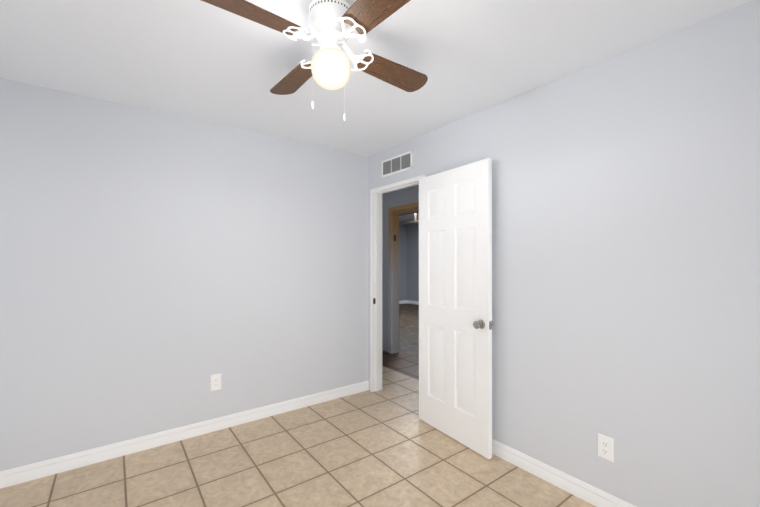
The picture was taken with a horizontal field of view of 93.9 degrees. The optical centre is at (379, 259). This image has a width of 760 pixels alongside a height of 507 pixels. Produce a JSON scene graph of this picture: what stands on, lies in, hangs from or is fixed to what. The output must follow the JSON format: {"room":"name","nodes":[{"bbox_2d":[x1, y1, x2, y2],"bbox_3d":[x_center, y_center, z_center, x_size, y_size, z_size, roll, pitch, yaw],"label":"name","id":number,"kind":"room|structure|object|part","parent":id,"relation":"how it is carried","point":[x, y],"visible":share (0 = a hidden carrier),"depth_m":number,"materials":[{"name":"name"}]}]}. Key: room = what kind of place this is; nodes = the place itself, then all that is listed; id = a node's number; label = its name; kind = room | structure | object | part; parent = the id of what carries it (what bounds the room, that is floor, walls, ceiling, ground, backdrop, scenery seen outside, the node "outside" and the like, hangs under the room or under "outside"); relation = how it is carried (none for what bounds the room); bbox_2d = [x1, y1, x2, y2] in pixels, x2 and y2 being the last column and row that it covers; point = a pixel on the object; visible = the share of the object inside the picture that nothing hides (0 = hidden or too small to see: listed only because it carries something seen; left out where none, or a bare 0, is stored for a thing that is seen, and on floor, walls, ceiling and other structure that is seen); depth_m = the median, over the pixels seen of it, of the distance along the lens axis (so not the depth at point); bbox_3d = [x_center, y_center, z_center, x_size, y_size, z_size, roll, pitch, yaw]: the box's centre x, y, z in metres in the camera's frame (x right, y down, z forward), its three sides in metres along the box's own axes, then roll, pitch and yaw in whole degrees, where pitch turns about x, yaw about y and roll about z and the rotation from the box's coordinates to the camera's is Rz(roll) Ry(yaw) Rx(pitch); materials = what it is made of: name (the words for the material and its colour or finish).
{"room":"empty bedroom","nodes":[
{"label":"empty bedroom","id":0,"kind":"room"},
{"bbox_2d":[0,78,367,470],"bbox_3d":[-1.279,0.139,2.895,3.040,2.420,0.120,0,0,-37],"label":"wall","id":1,"kind":"structure","parent":0,"point":[158,270],"depth_m":2.58,"materials":[{"name":"white paint"}]},
{"bbox_2d":[0,381,368,488],"bbox_3d":[-1.227,1.301,2.846,2.770,0.095,0.015,0,0,-37],"label":"baseboard","id":2,"kind":"structure","parent":1,"relation":"attached to","point":[33,471],"depth_m":2.56,"materials":[{"name":"white wood"}]},
{"bbox_2d":[211,374,220,390],"bbox_3d":[-1.294,0.971,2.800,0.078,0.124,0.009,0,0,-37],"label":"electrical outlet","id":3,"kind":"object","parent":1,"relation":"attached to","point":[216,382],"visible":1,"depth_m":2.80,"materials":[{"name":"white plastic"}]},
{"bbox_2d":[0,303,595,506],"bbox_3d":[0.279,1.406,5.127,8.220,0.100,8.980,0,0,-37],"label":"floor","id":4,"kind":"structure","parent":0,"point":[379,448],"depth_m":2.27,"materials":[{"name":"tile"}]},
{"bbox_2d":[0,0,751,156],"bbox_3d":[-0.203,-1.126,1.469,3.040,0.100,3.700,0,0,-37],"label":"ceiling","id":5,"kind":"structure","parent":0,"point":[199,60],"depth_m":1.86,"materials":[{"name":"white paint"}]},
{"bbox_2d":[201,0,427,120],"bbox_3d":[-0.210,-0.830,1.519,0.835,0.493,0.835,0,0,7],"label":"fan","id":6,"kind":"object","parent":5,"relation":"hanging from","point":[333,24],"visible":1,"depth_m":1.45,"materials":[{"name":"brown wood"}]},
{"bbox_3d":[-0.489,-0.912,1.298,0.397,0.006,0.142,0,12,-38],"label":"blade","id":7,"kind":"part","parent":6,"relation":"part of","materials":[{"name":"brown wood"}]},
{"bbox_3d":[-0.432,-0.910,1.798,0.142,0.006,0.397,-16,10,-37],"label":"blade","id":8,"kind":"part","parent":6,"relation":"part of","materials":[{"name":"brown wood"}]},
{"bbox_3d":[-0.280,-0.924,1.464,0.078,0.049,0.023,0,0,-37],"label":"arm","id":9,"kind":"part","parent":6,"relation":"part of"},
{"bbox_3d":[-0.210,-0.979,1.519,0.192,0.195,0.192,0,0,-37],"label":"motor","id":10,"kind":"part","parent":6,"relation":"part of","materials":[{"name":"white metal"}]},
{"bbox_3d":[-0.210,-0.810,1.519,0.168,0.150,0.168,0,0,-37],"label":"globe","id":11,"kind":"part","parent":6,"relation":"part of","materials":[{"name":"white glass"}]},
{"bbox_3d":[-0.140,-0.924,1.575,0.078,0.049,0.023,0,0,-37],"label":"arm","id":12,"kind":"part","parent":6,"relation":"part of"},
{"bbox_3d":[0.012,-0.912,1.240,0.142,0.006,0.397,16,-10,-37],"label":"blade","id":13,"kind":"part","parent":6,"relation":"part of","materials":[{"name":"brown wood"}]},
{"bbox_3d":[0.069,-0.910,1.741,0.397,0.006,0.142,0,-13,-38],"label":"blade","id":14,"kind":"part","parent":6,"relation":"part of","materials":[{"name":"brown wood"}]},
{"bbox_2d":[382,185,418,351],"bbox_3d":[1.452,0.141,3.523,0.120,2.420,5.000,0,0,-37],"label":"wall","id":15,"kind":"structure","parent":0,"point":[408,195],"depth_m":5.21,"materials":[{"name":"grey paint"}]},
{"bbox_2d":[389,202,418,353],"bbox_3d":[0.476,0.300,4.809,0.136,2.110,0.990,0,0,-37],"label":"door frame","id":16,"kind":"structure","parent":15,"relation":"attached to","point":[393,289],"depth_m":5.13,"materials":[{"name":"brown wood"}]},
{"bbox_2d":[392,206,418,215],"bbox_3d":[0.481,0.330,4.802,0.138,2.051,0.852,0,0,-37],"label":"lintel","id":17,"kind":"object","parent":15,"relation":"attached to","point":[413,210],"visible":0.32,"depth_m":4.88,"materials":[{"name":"brown wood"}]},
{"bbox_2d":[399,221,406,300],"bbox_3d":[-0.803,0.088,10.012,4.080,2.570,0.120,0,0,-37],"label":"wall","id":18,"kind":"structure","parent":0,"point":[402,227],"depth_m":11.07,"materials":[{"name":"grey paint"}]},
{"bbox_2d":[399,213,418,221],"bbox_3d":[1.609,-1.258,6.812,4.080,0.100,7.900,0,0,-37],"label":"ceiling","id":19,"kind":"structure","parent":0,"point":[408,217],"depth_m":10.11,"materials":[{"name":"white paint"}]},
{"bbox_2d":[399,213,418,224],"bbox_3d":[1.085,-1.020,7.607,0.040,0.370,4.400,0,0,-37],"label":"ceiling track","id":20,"kind":"object","parent":19,"relation":"hanging from","point":[415,218],"visible":0.29,"depth_m":7.99,"materials":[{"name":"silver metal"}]},
{"bbox_2d":[407,222,418,301],"bbox_3d":[3.286,0.081,8.070,0.120,2.570,8.140,0,0,-37],"label":"wall","id":21,"kind":"structure","parent":0,"point":[408,261],"depth_m":10.97,"materials":[{"name":"grey paint"}]},
{"bbox_2d":[407,300,418,304],"bbox_3d":[3.232,1.319,8.025,0.015,0.095,7.900,0,0,-37],"label":"baseboard","id":22,"kind":"structure","parent":21,"relation":"attached to","point":[409,302],"depth_m":10.95,"materials":[{"name":"white wood"}]},
{"bbox_2d":[368,0,759,506],"bbox_3d":[1.000,0.136,2.295,0.120,2.420,3.580,0,0,-37],"label":"wall","id":23,"kind":"structure","parent":0,"point":[626,251],"depth_m":1.80,"materials":[{"name":"white paint"}]},
{"bbox_2d":[381,150,411,177],"bbox_3d":[0.151,-0.888,3.321,0.007,0.165,0.445,0,0,-37],"label":"air vent","id":24,"kind":"object","parent":23,"relation":"in","point":[402,162],"visible":1,"depth_m":3.30,"materials":[{"name":"white metal"}]},
{"bbox_2d":[370,174,425,391],"bbox_3d":[0.197,0.315,3.361,0.140,2.071,0.812,0,0,-37],"label":"door frame","id":25,"kind":"structure","parent":23,"relation":"attached to","point":[376,287],"depth_m":3.64,"materials":[{"name":"white wood"}]},
{"bbox_2d":[419,158,491,458],"bbox_3d":[0.540,0.328,2.688,0.035,2.015,0.735,0,0,-33],"label":"door leaf","id":26,"kind":"structure","parent":23,"relation":"in","point":[455,298],"depth_m":2.62,"materials":[{"name":"white wood"}]},
{"bbox_2d":[473,319,492,328],"bbox_3d":[0.707,0.442,2.431,0.159,0.064,0.064,0,0,-33],"label":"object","id":27,"kind":"structure","parent":26,"relation":"attached to","point":[480,324],"depth_m":2.40,"materials":[{"name":"grey metal"}]},
{"bbox_2d":[492,439,636,506],"bbox_3d":[1.157,1.298,1.970,0.015,0.095,2.558,0,0,-37],"label":"baseboard","id":28,"kind":"structure","parent":23,"relation":"attached to","point":[586,492],"depth_m":2.09,"materials":[{"name":"white wood"}]},
{"bbox_2d":[598,433,613,461],"bbox_3d":[1.211,1.010,1.904,0.009,0.124,0.078,0,0,-37],"label":"electrical outlet","id":29,"kind":"object","parent":23,"relation":"attached to","point":[605,447],"visible":1,"depth_m":1.90,"materials":[{"name":"white plastic"}]}
]}

